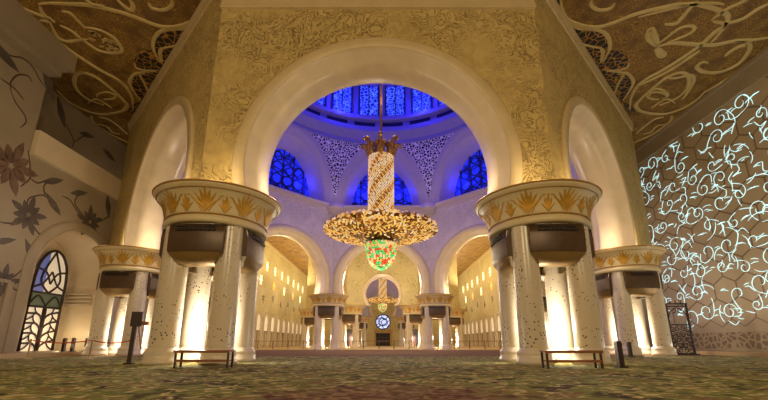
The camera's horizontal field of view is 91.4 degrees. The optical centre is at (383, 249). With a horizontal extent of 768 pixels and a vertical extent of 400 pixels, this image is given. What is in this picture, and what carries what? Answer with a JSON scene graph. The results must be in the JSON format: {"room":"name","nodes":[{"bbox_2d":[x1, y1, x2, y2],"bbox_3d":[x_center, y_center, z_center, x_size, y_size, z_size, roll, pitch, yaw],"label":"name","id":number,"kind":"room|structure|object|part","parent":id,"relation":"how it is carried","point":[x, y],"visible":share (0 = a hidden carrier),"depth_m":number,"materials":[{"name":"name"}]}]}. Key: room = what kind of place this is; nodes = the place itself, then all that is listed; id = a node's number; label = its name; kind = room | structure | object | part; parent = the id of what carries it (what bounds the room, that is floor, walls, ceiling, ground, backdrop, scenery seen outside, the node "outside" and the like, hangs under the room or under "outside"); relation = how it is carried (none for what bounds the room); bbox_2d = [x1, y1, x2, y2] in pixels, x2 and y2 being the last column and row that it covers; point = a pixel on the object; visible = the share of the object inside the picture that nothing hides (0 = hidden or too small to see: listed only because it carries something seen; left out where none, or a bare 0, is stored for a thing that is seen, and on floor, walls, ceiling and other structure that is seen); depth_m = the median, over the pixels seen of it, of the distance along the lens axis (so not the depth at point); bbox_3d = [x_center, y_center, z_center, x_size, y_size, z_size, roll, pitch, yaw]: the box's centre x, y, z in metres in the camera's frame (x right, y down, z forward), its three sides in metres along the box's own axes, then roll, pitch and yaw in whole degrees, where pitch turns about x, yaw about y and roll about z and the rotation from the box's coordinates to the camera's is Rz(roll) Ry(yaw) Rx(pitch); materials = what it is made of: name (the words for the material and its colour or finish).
{"room":"mosque","nodes":[
{"label":"mosque","id":0,"kind":"room"},
{"bbox_2d":[0,0,148,352],"bbox_3d":[-19.850,-5.801,10.464,4.000,17.721,45.500,0,-14,0],"label":"wall","id":1,"kind":"structure","parent":0,"point":[61,172],"depth_m":21.12,"materials":[{"name":"beige stone"}]},
{"bbox_3d":[-19.205,2.371,15.255,0.150,3.480,7.750,0,-14,0],"label":"dado panel","id":2,"kind":"part","parent":1,"relation":"part of","materials":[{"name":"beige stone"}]},
{"bbox_3d":[-18.550,-14.473,5.928,1.400,1.355,32.500,0,-14,0],"label":"cornice","id":3,"kind":"part","parent":1,"relation":"part of","materials":[{"name":"beige stone"}]},
{"bbox_2d":[0,350,82,358],"bbox_3d":[-19.525,2.508,7.620,4.650,0.220,47.000,0,-14,0],"label":"trim","id":4,"kind":"structure","parent":1,"relation":"attached to","point":[52,353],"depth_m":19.32,"materials":[{"name":"stone"}]},
{"bbox_2d":[59,338,67,351],"bbox_3d":[-18.350,5.470,21.516,0.260,0.755,0.260,0,-14,0],"label":"post","id":5,"kind":"object","parent":4,"relation":"on","point":[63,347],"visible":1,"depth_m":21.45,"materials":[{"name":"metal"}]},
{"bbox_2d":[68,338,76,351],"bbox_3d":[-17.600,5.397,21.225,0.260,0.755,0.260,0,-14,0],"label":"post","id":6,"kind":"object","parent":4,"relation":"on","point":[72,346],"visible":1,"depth_m":21.17,"materials":[{"name":"metal"}]},
{"bbox_2d":[16,250,67,350],"bbox_3d":[-21.692,3.284,24.096,0.217,6.686,2.521,0,-14,0],"label":"door","id":7,"kind":"structure","parent":1,"relation":"in","point":[49,282],"depth_m":24.04,"materials":[{"name":"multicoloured glass"}]},
{"bbox_3d":[-19.170,2.292,23.081,0.160,8.120,6.740,0,-14,0],"label":"arch moulding","id":8,"kind":"part","parent":1,"relation":"part of","materials":[{"name":"beige paint"}]},
{"bbox_2d":[109,0,221,249],"bbox_3d":[-12.497,-5.617,22.013,17.867,10.750,2.300,-14,-19,43],"label":"wall","id":9,"kind":"structure","parent":0,"point":[171,142],"depth_m":21.64,"materials":[{"name":"gold stone"}]},
{"bbox_3d":[-17.864,-9.595,26.991,0.180,0.620,4.101,14,-19,-43],"label":"cornice","id":10,"kind":"part","parent":9,"relation":"part of","materials":[{"name":"beige stone"}]},
{"bbox_3d":[-10.931,-4.206,20.083,2.250,7.080,11.357,14,-19,-43],"label":"arch moulding","id":11,"kind":"part","parent":9,"relation":"part of","materials":[{"name":"white paint"}]},
{"bbox_3d":[-11.698,-11.087,21.008,0.180,0.620,13.487,14,-19,-43],"label":"cornice","id":12,"kind":"part","parent":9,"relation":"part of","materials":[{"name":"beige stone"}]},
{"bbox_2d":[186,241,307,347],"bbox_3d":[-19.120,7.806,63.240,0.260,16.850,63.500,0,-14,0],"label":"wall","id":13,"kind":"structure","parent":0,"point":[278,318],"depth_m":68.43,"materials":[{"name":"beige paint"}]},
{"bbox_3d":[-19.150,-0.175,65.230,0.200,0.400,63.500,0,-14,0],"label":"cornice","id":14,"kind":"part","parent":13,"relation":"part of","materials":[{"name":"beige stone"}]},
{"bbox_2d":[267,194,333,293],"bbox_3d":[-10.948,-0.815,41.272,2.300,10.750,13.487,-14,-19,43],"label":"wall","id":15,"kind":"structure","parent":0,"point":[303,224],"depth_m":42.85,"materials":[{"name":"paint"}]},
{"bbox_3d":[-10.931,0.962,40.810,2.250,7.080,11.357,-14,-19,43],"label":"arch moulding","id":16,"kind":"part","parent":15,"relation":"part of","materials":[{"name":"beige stone"}]},
{"bbox_2d":[306,258,346,308],"bbox_3d":[-8.636,4.160,61.226,2.300,10.750,10.778,14,-19,-43],"label":"wall","id":17,"kind":"structure","parent":0,"point":[311,274],"depth_m":62.92,"materials":[{"name":"gold stone"}]},
{"bbox_2d":[200,0,554,194],"bbox_3d":[-0.250,-7.063,16.210,13.487,10.750,2.300,0,-14,0],"label":"wall","id":18,"kind":"structure","parent":0,"point":[275,59],"depth_m":15.51,"materials":[{"name":"gold stone"}]},
{"bbox_3d":[-0.250,-5.277,15.791,11.357,7.080,2.250,0,-14,0],"label":"arch moulding","id":19,"kind":"part","parent":18,"relation":"part of","materials":[{"name":"beige stone"}]},
{"bbox_2d":[269,83,487,214],"bbox_3d":[-0.250,-22.663,35.693,33.600,31.150,33.600,0,-14,0],"label":"wall","id":20,"kind":"structure","parent":0,"point":[436,143],"depth_m":46.39,"materials":[{"name":"paint"}]},
{"bbox_2d":[269,149,308,196],"bbox_3d":[-11.946,-8.967,44.332,0.180,6.450,8.240,-14,-19,43],"label":"window","id":21,"kind":"structure","parent":20,"relation":"in","point":[285,172],"depth_m":44.88,"materials":[{"name":"blue glass"}]},
{"bbox_3d":[-5.720,-10.134,46.180,7.893,6.982,1.584,6,-15,-22],"label":"pierced panel","id":22,"kind":"part","parent":20,"relation":"part of","materials":[{"name":"white stone"}]},
{"bbox_2d":[323,83,437,270],"bbox_3d":[-0.226,-18.106,34.543,9.306,40.350,9.344,0,-14,0],"label":"chandelier","id":23,"kind":"object","parent":20,"relation":"hanging from","point":[380,229],"visible":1,"depth_m":29.50,"materials":[{"name":"gold metal"}]},
{"bbox_3d":[-0.250,-1.220,30.346,8.800,1.450,8.800,0,-14,0],"label":"disc frame","id":24,"kind":"part","parent":23,"relation":"part of","materials":[{"name":"gold metal"}]},
{"bbox_3d":[-0.250,-19.825,34.985,0.185,36.800,0.185,6,-15,-22],"label":"hanging rod","id":25,"kind":"part","parent":23,"relation":"part of","materials":[{"name":"gold metal"}]},
{"bbox_3d":[-0.245,-8.504,32.082,3.689,1.738,3.618,0,-14,0],"label":"gilt crown","id":26,"kind":"part","parent":23,"relation":"part of","materials":[{"name":"gold metal"}]},
{"bbox_2d":[352,172,411,204],"bbox_3d":[-0.250,-7.795,49.032,8.240,6.450,0.180,0,-14,0],"label":"window","id":27,"kind":"structure","parent":20,"relation":"in","point":[401,193],"depth_m":48.94,"materials":[{"name":"blue glass"}]},
{"bbox_3d":[5.220,-10.134,46.180,7.893,6.982,1.584,-6,-15,22],"label":"pierced panel","id":28,"kind":"part","parent":20,"relation":"part of","materials":[{"name":"white stone"}]},
{"bbox_2d":[455,150,487,196],"bbox_3d":[11.446,-8.967,44.332,8.240,6.450,0.180,-14,-19,43],"label":"window","id":29,"kind":"structure","parent":20,"relation":"in","point":[473,175],"depth_m":45.20,"materials":[{"name":"blue glass"}]},
{"bbox_2d":[331,213,431,293],"bbox_3d":[-0.250,0.257,45.571,13.487,10.750,2.300,0,-14,0],"label":"wall","id":30,"kind":"structure","parent":0,"point":[344,253],"depth_m":44.33,"materials":[{"name":"white stone"}]},
{"bbox_3d":[-0.250,2.032,45.103,11.357,7.080,2.250,0,-14,0],"label":"arch moulding","id":31,"kind":"part","parent":30,"relation":"part of","materials":[{"name":"beige stone"}]},
{"bbox_2d":[347,250,417,306],"bbox_3d":[-0.250,3.320,57.855,10.778,10.750,2.300,0,-14,0],"label":"wall","id":32,"kind":"structure","parent":0,"point":[403,272],"depth_m":56.70,"materials":[{"name":"gold stone"}]},
{"bbox_3d":[-0.250,6.150,57.176,6.260,4.930,2.250,0,-14,0],"label":"arch moulding","id":33,"kind":"part","parent":32,"relation":"part of","materials":[{"name":"beige paint"}]},
{"bbox_2d":[361,279,403,316],"bbox_3d":[-0.250,9.058,80.871,10.778,10.750,2.300,0,-14,0],"label":"wall","id":34,"kind":"structure","parent":0,"point":[372,291],"depth_m":79.73,"materials":[{"name":"paint"}]},
{"bbox_3d":[-0.250,11.876,80.142,6.260,4.930,2.250,0,-14,0],"label":"arch moulding","id":35,"kind":"part","parent":34,"relation":"part of","materials":[{"name":"beige stone"}]},
{"bbox_2d":[0,346,767,399],"bbox_3d":[-0.250,10.477,39.128,60.000,0.001,109.000,0,-14,0],"label":"floor","id":36,"kind":"structure","parent":0,"point":[295,372],"depth_m":8.05,"materials":[{"name":"carpet"}]},
{"bbox_2d":[22,339,32,359],"bbox_3d":[-15.550,4.365,16.432,0.320,0.880,0.320,0,-14,0],"label":"stanchion","id":37,"kind":"object","parent":36,"relation":"on","point":[26,358],"visible":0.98,"depth_m":16.39,"materials":[{"name":"gold metal"}]},
{"bbox_3d":[-15.550,4.341,16.438,0.090,0.830,0.086,0,-14,0],"label":"post","id":38,"kind":"part","parent":37,"relation":"part of","materials":[{"name":"gold metal"}]},
{"bbox_2d":[33,340,90,342],"bbox_3d":[-14.200,4.064,16.507,2.517,0.143,0.050,0,-14,0],"label":"rope","id":39,"kind":"object","parent":37,"relation":"hanging from","point":[33,340],"visible":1,"depth_m":16.48,"materials":[{"name":"red fabric"}]},
{"bbox_2d":[84,339,93,359],"bbox_3d":[-12.850,4.365,16.432,0.320,0.880,0.320,0,-14,0],"label":"stanchion","id":40,"kind":"object","parent":36,"relation":"on","point":[88,358],"visible":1,"depth_m":16.39,"materials":[{"name":"gold metal"}]},
{"bbox_3d":[-12.850,4.341,16.438,0.090,0.830,0.086,0,-14,0],"label":"post","id":41,"kind":"part","parent":40,"relation":"part of","materials":[{"name":"gold metal"}]},
{"bbox_2d":[93,340,129,342],"bbox_3d":[-12.050,4.089,16.604,1.510,0.143,0.050,2,-14,-7],"label":"rope","id":42,"kind":"object","parent":40,"relation":"hanging from","point":[93,340],"visible":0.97,"depth_m":16.58,"materials":[{"name":"red fabric"}]},
{"bbox_2d":[81,245,160,355],"bbox_3d":[-15.350,3.249,22.786,4.704,6.120,4.704,3,-14,-14],"label":"pier","id":43,"kind":"object","parent":36,"relation":"on","point":[130,273],"visible":0.77,"depth_m":21.56,"materials":[{"name":"beige stone"}]},
{"bbox_2d":[96,273,118,298],"bbox_3d":[-16.622,2.303,23.022,0.945,1.390,1.920,0,-14,0],"label":"grille","id":44,"kind":"object","parent":43,"relation":"attached to","point":[99,273],"depth_m":22.17,"materials":[{"name":"brown wood"}]},
{"bbox_2d":[99,271,136,296],"bbox_3d":[-15.350,1.995,21.787,1.920,1.390,0.945,0,-14,0],"label":"grille","id":45,"kind":"object","parent":43,"relation":"attached to","point":[112,283],"depth_m":21.46,"materials":[{"name":"brown wood"}]},
{"bbox_2d":[146,273,158,298],"bbox_3d":[-14.078,2.303,23.022,0.945,1.390,1.920,0,-14,0],"label":"grille","id":46,"kind":"object","parent":43,"relation":"attached to","point":[152,278],"depth_m":22.31,"materials":[{"name":"brown wood"}]},
{"bbox_2d":[123,312,148,364],"bbox_3d":[-8.458,3.030,12.878,0.550,1.750,0.260,3,-14,-11],"label":"sign stand","id":47,"kind":"object","parent":36,"relation":"on","point":[136,321],"visible":0.99,"depth_m":12.87,"materials":[{"name":"brown wood"}]},
{"bbox_3d":[-8.600,3.096,12.832,0.130,1.500,0.100,3,-14,-11],"label":"post","id":48,"kind":"part","parent":47,"relation":"part of","materials":[{"name":"brown wood"}]},
{"bbox_3d":[-8.355,2.955,12.918,0.341,0.925,0.050,3,-14,-11],"label":"arm","id":49,"kind":"part","parent":47,"relation":"part of","materials":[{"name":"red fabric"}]},
{"bbox_2d":[173,350,234,367],"bbox_3d":[-5.270,3.207,10.988,1.620,0.492,0.445,0,-14,0],"label":"bench","id":50,"kind":"object","parent":36,"relation":"on","point":[181,359],"visible":0.91,"depth_m":10.82,"materials":[{"name":"red wood"}]},
{"bbox_3d":[-6.030,3.195,10.829,0.050,0.440,0.050,0,-14,0],"label":"leg","id":51,"kind":"part","parent":50,"relation":"part of","materials":[{"name":"brown wood"}]},
{"bbox_2d":[175,359,230,361],"bbox_3d":[-5.270,3.252,10.977,1.500,0.070,0.385,0,-14,0],"label":"shelf","id":52,"kind":"object","parent":50,"relation":"attached to","point":[176,360],"depth_m":10.79,"materials":[{"name":"red wood"}]},
{"bbox_3d":[-4.510,3.195,10.829,0.050,0.440,0.050,0,-14,0],"label":"leg","id":53,"kind":"part","parent":50,"relation":"part of","materials":[{"name":"brown wood"}]},
{"bbox_3d":[-4.510,3.277,11.159,0.050,0.440,0.050,0,-14,0],"label":"leg","id":54,"kind":"part","parent":50,"relation":"part of","materials":[{"name":"brown wood"}]},
{"bbox_2d":[205,281,212,340],"bbox_3d":[-15.350,6.275,34.924,4.704,6.120,4.704,5,-15,-19],"label":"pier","id":55,"kind":"object","parent":36,"relation":"on","point":[211,281],"visible":0.02,"depth_m":33.59,"materials":[{"name":"white stone"}]},
{"bbox_2d":[140,178,281,365],"bbox_3d":[-6.505,1.109,14.204,4.704,6.120,4.704,12,-19,-41],"label":"pier","id":56,"kind":"object","parent":36,"relation":"on","point":[217,229],"visible":0.95,"depth_m":13.02,"materials":[{"name":"beige stone"}]},
{"bbox_2d":[159,229,196,273],"bbox_3d":[-7.777,0.163,14.440,0.945,1.390,1.920,0,-14,0],"label":"grille","id":57,"kind":"object","parent":56,"relation":"attached to","point":[192,270],"depth_m":13.64,"materials":[{"name":"gold metal"}]},
{"bbox_2d":[167,224,226,266],"bbox_3d":[-6.505,-0.145,13.205,1.920,1.390,0.945,0,-14,0],"label":"grille","id":58,"kind":"object","parent":56,"relation":"attached to","point":[188,245],"depth_m":12.87,"materials":[{"name":"gold metal"}]},
{"bbox_2d":[241,229,264,273],"bbox_3d":[-5.232,0.163,14.440,0.945,1.390,1.920,0,-14,0],"label":"grille","id":59,"kind":"object","parent":56,"relation":"attached to","point":[253,241],"depth_m":14.05,"materials":[{"name":"gold metal"}]},
{"bbox_2d":[299,309,314,346],"bbox_3d":[-12.080,13.169,62.573,4.704,6.120,4.704,5,-15,-19],"label":"pier","id":60,"kind":"object","parent":36,"relation":"on","point":[307,321],"visible":0.41,"depth_m":61.28,"materials":[{"name":"beige stone"}]},
{"bbox_2d":[304,318,314,325],"bbox_3d":[-12.080,11.915,61.574,1.920,1.390,0.945,0,-14,0],"label":"grille","id":61,"kind":"object","parent":60,"relation":"attached to","point":[307,321],"depth_m":61.22,"materials":[{"name":"brown wood"}]},
{"bbox_2d":[309,293,348,348],"bbox_3d":[-6.505,8.415,43.507,4.704,6.120,4.704,-5,-15,19],"label":"pier","id":62,"kind":"object","parent":36,"relation":"on","point":[327,306],"visible":0.95,"depth_m":42.24,"materials":[{"name":"beige stone"}]},
{"bbox_2d":[318,306,334,318],"bbox_3d":[-6.505,7.161,42.508,1.920,1.390,0.945,0,-14,0],"label":"grille","id":63,"kind":"object","parent":62,"relation":"attached to","point":[324,312],"depth_m":42.18,"materials":[{"name":"brown wood"}]},
{"bbox_2d":[339,307,343,319],"bbox_3d":[-5.232,7.469,43.742,0.945,1.390,1.920,0,-14,0],"label":"grille","id":64,"kind":"object","parent":62,"relation":"attached to","point":[341,309],"depth_m":43.07,"materials":[{"name":"gold metal"}]},
{"bbox_2d":[346,329,351,347],"bbox_3d":[-5.150,13.829,58.255,1.700,2.750,0.440,0,-14,0],"label":"bookcase","id":65,"kind":"object","parent":36,"relation":"on","point":[349,331],"visible":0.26,"depth_m":58.37,"materials":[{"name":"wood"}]},
{"bbox_2d":[340,305,364,347],"bbox_3d":[-5.150,11.492,55.849,4.704,6.120,4.704,-3,-14,14],"label":"pier","id":66,"kind":"object","parent":36,"relation":"on","point":[352,314],"visible":0.77,"depth_m":54.56,"materials":[{"name":"beige stone"}]},
{"bbox_2d":[342,314,354,323],"bbox_3d":[-5.150,10.239,54.850,1.920,1.390,0.945,0,-14,0],"label":"grille","id":67,"kind":"object","parent":66,"relation":"attached to","point":[347,318],"depth_m":54.50,"materials":[{"name":"brown wood"}]},
{"bbox_2d":[351,316,369,345],"bbox_3d":[-5.150,17.216,78.806,4.710,6.120,4.710,0,-14,0],"label":"pier","id":68,"kind":"object","parent":36,"relation":"on","point":[363,325],"visible":0.47,"depth_m":77.54,"materials":[{"name":"beige stone"}]},
{"bbox_2d":[359,323,363,329],"bbox_3d":[-5.150,15.962,77.807,1.920,1.390,0.945,0,-14,0],"label":"grille","id":69,"kind":"object","parent":68,"relation":"attached to","point":[361,326],"depth_m":77.46,"materials":[{"name":"gold metal"}]},
{"bbox_2d":[374,330,391,345],"bbox_3d":[-0.250,21.546,91.274,4.150,3.750,0.350,0,-14,0],"label":"door","id":70,"kind":"structure","parent":36,"relation":"on","point":[382,339],"depth_m":91.16,"materials":[{"name":"brown wood"}]},
{"bbox_2d":[395,316,413,345],"bbox_3d":[4.650,17.216,78.806,4.710,6.120,4.710,0,-14,0],"label":"pier","id":71,"kind":"object","parent":36,"relation":"on","point":[400,319],"visible":0.43,"depth_m":77.60,"materials":[{"name":"beige stone"}]},
{"bbox_2d":[399,305,422,347],"bbox_3d":[4.650,11.492,55.849,4.704,6.120,4.704,3,-14,-14],"label":"pier","id":72,"kind":"object","parent":36,"relation":"on","point":[412,313],"visible":0.72,"depth_m":54.54,"materials":[{"name":"beige stone"}]},
{"bbox_2d":[409,314,421,323],"bbox_3d":[4.650,10.239,54.850,1.920,1.390,0.945,0,-14,0],"label":"grille","id":73,"kind":"object","parent":72,"relation":"attached to","point":[413,318],"depth_m":54.52,"materials":[{"name":"brown wood"}]},
{"bbox_2d":[412,329,417,346],"bbox_3d":[4.650,13.829,58.255,1.700,2.750,0.440,0,-14,0],"label":"bookcase","id":74,"kind":"object","parent":36,"relation":"on","point":[414,331],"visible":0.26,"depth_m":58.37,"materials":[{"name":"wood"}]},
{"bbox_2d":[415,293,454,348],"bbox_3d":[6.005,8.415,43.507,4.704,6.120,4.704,5,-15,-19],"label":"pier","id":75,"kind":"object","parent":36,"relation":"on","point":[434,306],"visible":0.98,"depth_m":42.24,"materials":[{"name":"beige stone"}]},
{"bbox_2d":[420,307,424,319],"bbox_3d":[4.732,7.469,43.742,0.945,1.390,1.920,0,-14,0],"label":"grille","id":76,"kind":"object","parent":75,"relation":"attached to","point":[422,309],"depth_m":42.97,"materials":[{"name":"gold metal"}]},
{"bbox_2d":[429,306,445,318],"bbox_3d":[6.005,7.161,42.508,1.920,1.390,0.945,0,-14,0],"label":"grille","id":77,"kind":"object","parent":75,"relation":"attached to","point":[435,312],"depth_m":42.18,"materials":[{"name":"brown wood"}]},
{"bbox_2d":[449,309,465,346],"bbox_3d":[11.580,13.169,62.573,4.704,6.120,4.704,-5,-15,19],"label":"pier","id":78,"kind":"object","parent":36,"relation":"on","point":[456,320],"visible":0.58,"depth_m":61.26,"materials":[{"name":"beige stone"}]},
{"bbox_2d":[449,318,460,325],"bbox_3d":[11.580,11.915,61.574,1.920,1.390,0.945,0,-14,0],"label":"grille","id":79,"kind":"object","parent":78,"relation":"attached to","point":[452,321],"depth_m":61.22,"materials":[{"name":"brown wood"}]},
{"bbox_2d":[474,178,612,365],"bbox_3d":[6.005,1.109,14.204,4.704,6.120,4.704,-12,-19,41],"label":"pier","id":80,"kind":"object","parent":36,"relation":"on","point":[537,229],"visible":0.96,"depth_m":13.01,"materials":[{"name":"beige stone"}]},
{"bbox_2d":[490,229,513,273],"bbox_3d":[4.732,0.163,14.440,0.945,1.390,1.920,0,-14,0],"label":"grille","id":81,"kind":"object","parent":80,"relation":"attached to","point":[501,240],"depth_m":14.03,"materials":[{"name":"gold metal"}]},
{"bbox_2d":[539,267,544,276],"bbox_3d":[6.005,0.471,15.674,1.920,1.390,0.945,0,-14,0],"label":"grille","id":82,"kind":"object","parent":80,"relation":"attached to","point":[542,269],"depth_m":15.73,"materials":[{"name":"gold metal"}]},
{"bbox_2d":[527,224,586,266],"bbox_3d":[6.005,-0.145,13.205,1.920,1.390,0.945,0,-14,0],"label":"grille","id":83,"kind":"object","parent":80,"relation":"attached to","point":[548,245],"depth_m":12.87,"materials":[{"name":"gold metal"}]},
{"bbox_2d":[558,229,594,273],"bbox_3d":[7.277,0.163,14.440,0.945,1.390,1.920,0,-14,0],"label":"grille","id":84,"kind":"object","parent":80,"relation":"attached to","point":[561,270],"depth_m":13.63,"materials":[{"name":"gold metal"}]},
{"bbox_2d":[541,281,550,348],"bbox_3d":[14.850,6.275,34.924,4.704,6.120,4.704,-5,-15,19],"label":"pier","id":85,"kind":"object","parent":36,"relation":"on","point":[542,282],"visible":0.04,"depth_m":33.84,"materials":[{"name":"beige stone"}]},
{"bbox_2d":[543,297,546,312],"bbox_3d":[14.850,5.021,33.925,1.920,1.390,0.945,0,-14,0],"label":"grille","id":86,"kind":"object","parent":85,"relation":"attached to","point":[544,298],"depth_m":33.57,"materials":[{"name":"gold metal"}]},
{"bbox_2d":[539,350,603,368],"bbox_3d":[5.350,3.135,10.697,1.620,0.492,0.445,0,-14,0],"label":"bench","id":87,"kind":"object","parent":36,"relation":"on","point":[600,352],"visible":1,"depth_m":10.53,"materials":[{"name":"brown wood"}]},
{"bbox_3d":[4.590,3.204,10.868,0.050,0.440,0.050,0,-14,0],"label":"leg","id":88,"kind":"part","parent":87,"relation":"part of","materials":[{"name":"brown wood"}]},
{"bbox_3d":[4.590,3.122,10.538,0.050,0.440,0.050,0,-14,0],"label":"leg","id":89,"kind":"part","parent":87,"relation":"part of","materials":[{"name":"brown wood"}]},
{"bbox_2d":[543,360,601,362],"bbox_3d":[5.350,3.180,10.686,1.500,0.070,0.385,0,-14,0],"label":"shelf","id":90,"kind":"object","parent":87,"relation":"attached to","point":[547,361],"depth_m":10.50,"materials":[{"name":"red wood"}]},
{"bbox_3d":[6.110,3.204,10.868,0.050,0.440,0.050,0,-14,0],"label":"leg","id":91,"kind":"part","parent":87,"relation":"part of","materials":[{"name":"brown wood"}]},
{"bbox_3d":[6.110,3.122,10.538,0.050,0.440,0.050,0,-14,0],"label":"leg","id":92,"kind":"part","parent":87,"relation":"part of","materials":[{"name":"brown wood"}]},
{"bbox_2d":[613,341,627,367],"bbox_3d":[6.950,3.095,11.080,0.260,0.755,0.260,0,-14,0],"label":"wooden post","id":93,"kind":"object","parent":36,"relation":"on","point":[618,349],"visible":0.98,"depth_m":11.03,"materials":[{"name":"wood"}]},
{"bbox_2d":[626,342,634,356],"bbox_3d":[13.050,5.296,19.910,0.260,0.755,0.260,0,-14,0],"label":"wooden post","id":94,"kind":"object","parent":36,"relation":"on","point":[629,346],"visible":1,"depth_m":19.86,"materials":[{"name":"wood"}]},
{"bbox_2d":[593,245,677,355],"bbox_3d":[14.850,3.249,22.786,4.704,6.120,4.704,-3,-14,14],"label":"pier","id":95,"kind":"object","parent":36,"relation":"on","point":[624,275],"visible":0.79,"depth_m":21.59,"materials":[{"name":"beige stone"}]},
{"bbox_2d":[595,273,612,298],"bbox_3d":[13.578,2.303,23.022,0.945,1.390,1.920,0,-14,0],"label":"grille","id":96,"kind":"object","parent":95,"relation":"attached to","point":[603,283],"depth_m":22.55,"materials":[{"name":"brown wood"}]},
{"bbox_2d":[623,271,659,296],"bbox_3d":[14.850,1.995,21.787,1.920,1.390,0.945,0,-14,0],"label":"grille","id":97,"kind":"object","parent":95,"relation":"attached to","point":[635,283],"depth_m":21.46,"materials":[{"name":"brown wood"}]},
{"bbox_2d":[641,273,662,298],"bbox_3d":[16.122,2.303,23.022,0.945,1.390,1.920,0,-14,0],"label":"grille","id":98,"kind":"object","parent":95,"relation":"attached to","point":[659,273],"depth_m":22.17,"materials":[{"name":"brown wood"}]},
{"bbox_2d":[665,300,699,354],"bbox_3d":[17.700,4.667,22.438,1.400,3.200,0.400,-2,-14,8],"label":"screen","id":99,"kind":"object","parent":36,"relation":"on","point":[669,303],"visible":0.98,"depth_m":22.36,"materials":[{"name":"black metal"}]},
{"bbox_2d":[309,289,458,345],"bbox_3d":[-0.250,15.245,93.077,48.000,16.850,0.001,0,-14,0],"label":"wall","id":100,"kind":"structure","parent":0,"point":[376,312],"depth_m":91.92,"materials":[{"name":"gold stone"}]},
{"bbox_2d":[375,314,390,329],"bbox_3d":[-0.242,17.858,92.291,3.711,3.728,0.240,0,-14,0],"label":"window","id":101,"kind":"structure","parent":100,"relation":"in","point":[383,321],"depth_m":92.33,"materials":[{"name":"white glass"}]},
{"bbox_2d":[17,0,767,276],"bbox_3d":[0.050,-5.851,43.199,44.600,0.055,109.000,0,-14,0],"label":"ceiling","id":102,"kind":"structure","parent":0,"point":[658,58],"depth_m":21.14,"materials":[{"name":"beige paint"}]},
{"bbox_2d":[417,256,458,308],"bbox_3d":[8.136,4.160,61.226,2.300,10.750,10.778,-14,-19,43],"label":"wall","id":103,"kind":"structure","parent":0,"point":[452,280],"depth_m":62.93,"materials":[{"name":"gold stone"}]},
{"bbox_2d":[430,198,487,293],"bbox_3d":[10.448,-0.815,41.272,2.300,10.750,13.487,14,-19,-43],"label":"wall","id":104,"kind":"structure","parent":0,"point":[460,224],"depth_m":43.02,"materials":[{"name":"paint"}]},
{"bbox_3d":[10.431,0.962,40.810,2.250,7.080,11.357,14,-19,-43],"label":"arch moulding","id":105,"kind":"part","parent":104,"relation":"part of","materials":[{"name":"beige stone"}]},
{"bbox_2d":[457,247,501,346],"bbox_3d":[18.620,7.806,63.240,0.260,16.850,63.500,0,-14,0],"label":"wall","id":106,"kind":"structure","parent":0,"point":[482,322],"depth_m":72.12,"materials":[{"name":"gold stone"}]},
{"bbox_3d":[18.650,-0.175,65.230,0.200,0.400,63.500,0,-14,0],"label":"cornice","id":107,"kind":"part","parent":106,"relation":"part of","materials":[{"name":"beige stone"}]},
{"bbox_2d":[541,159,591,280],"bbox_3d":[14.880,-3.403,30.891,2.300,10.750,13.487,0,-14,0],"label":"wall","id":108,"kind":"structure","parent":0,"point":[573,171],"depth_m":27.55,"materials":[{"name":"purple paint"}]},
{"bbox_2d":[534,0,651,250],"bbox_3d":[11.997,-5.617,22.013,2.300,10.750,17.867,-14,-19,43],"label":"wall","id":109,"kind":"structure","parent":0,"point":[584,128],"depth_m":21.72,"materials":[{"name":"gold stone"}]},
{"bbox_3d":[11.198,-11.087,21.008,0.180,0.620,13.487,-14,-19,43],"label":"cornice","id":110,"kind":"part","parent":109,"relation":"part of","materials":[{"name":"beige stone"}]},
{"bbox_3d":[10.431,-4.206,20.083,2.250,7.080,11.357,-14,-19,43],"label":"arch moulding","id":111,"kind":"part","parent":109,"relation":"part of","materials":[{"name":"white paint"}]},
{"bbox_3d":[17.364,-9.595,26.991,0.180,0.620,4.101,-14,-19,43],"label":"cornice","id":112,"kind":"part","parent":109,"relation":"part of","materials":[{"name":"beige stone"}]},
{"bbox_2d":[611,47,767,351],"bbox_3d":[20.350,-5.324,10.579,3.200,16.850,45.953,0,-14,0],"label":"wall","id":113,"kind":"structure","parent":0,"point":[704,174],"depth_m":24.75,"materials":[{"name":"grey stone"}]},
{"bbox_3d":[21.750,-12.923,12.240,0.400,1.300,45.500,0,-14,0],"label":"cornice","id":114,"kind":"part","parent":113,"relation":"part of","materials":[{"name":"beige stone"}]},
{"bbox_2d":[676,349,767,356],"bbox_3d":[20.650,2.508,7.620,2.600,0.220,47.000,0,-14,0],"label":"trim","id":115,"kind":"structure","parent":113,"relation":"attached to","point":[701,352],"depth_m":21.44,"materials":[{"name":"stone"}]},
{"bbox_3d":[-0.250,-13.071,74.165,25.536,31.150,25.536,0,-14,0],"label":"wall","id":116,"kind":"structure","parent":0,"visible":0},
{"bbox_2d":[367,278,397,311],"bbox_3d":[-0.234,-8.405,72.993,6.235,40.450,6.261,0,-14,0],"label":"chandelier","id":117,"kind":"object","parent":116,"relation":"hanging from","point":[382,300],"visible":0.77,"depth_m":67.88,"materials":[{"name":"gold metal"}]},
{"bbox_3d":[-0.250,9.483,68.542,5.896,0.972,5.896,0,-14,0],"label":"disc frame","id":118,"kind":"part","parent":117,"relation":"part of","materials":[{"name":"gold metal"}]}
]}

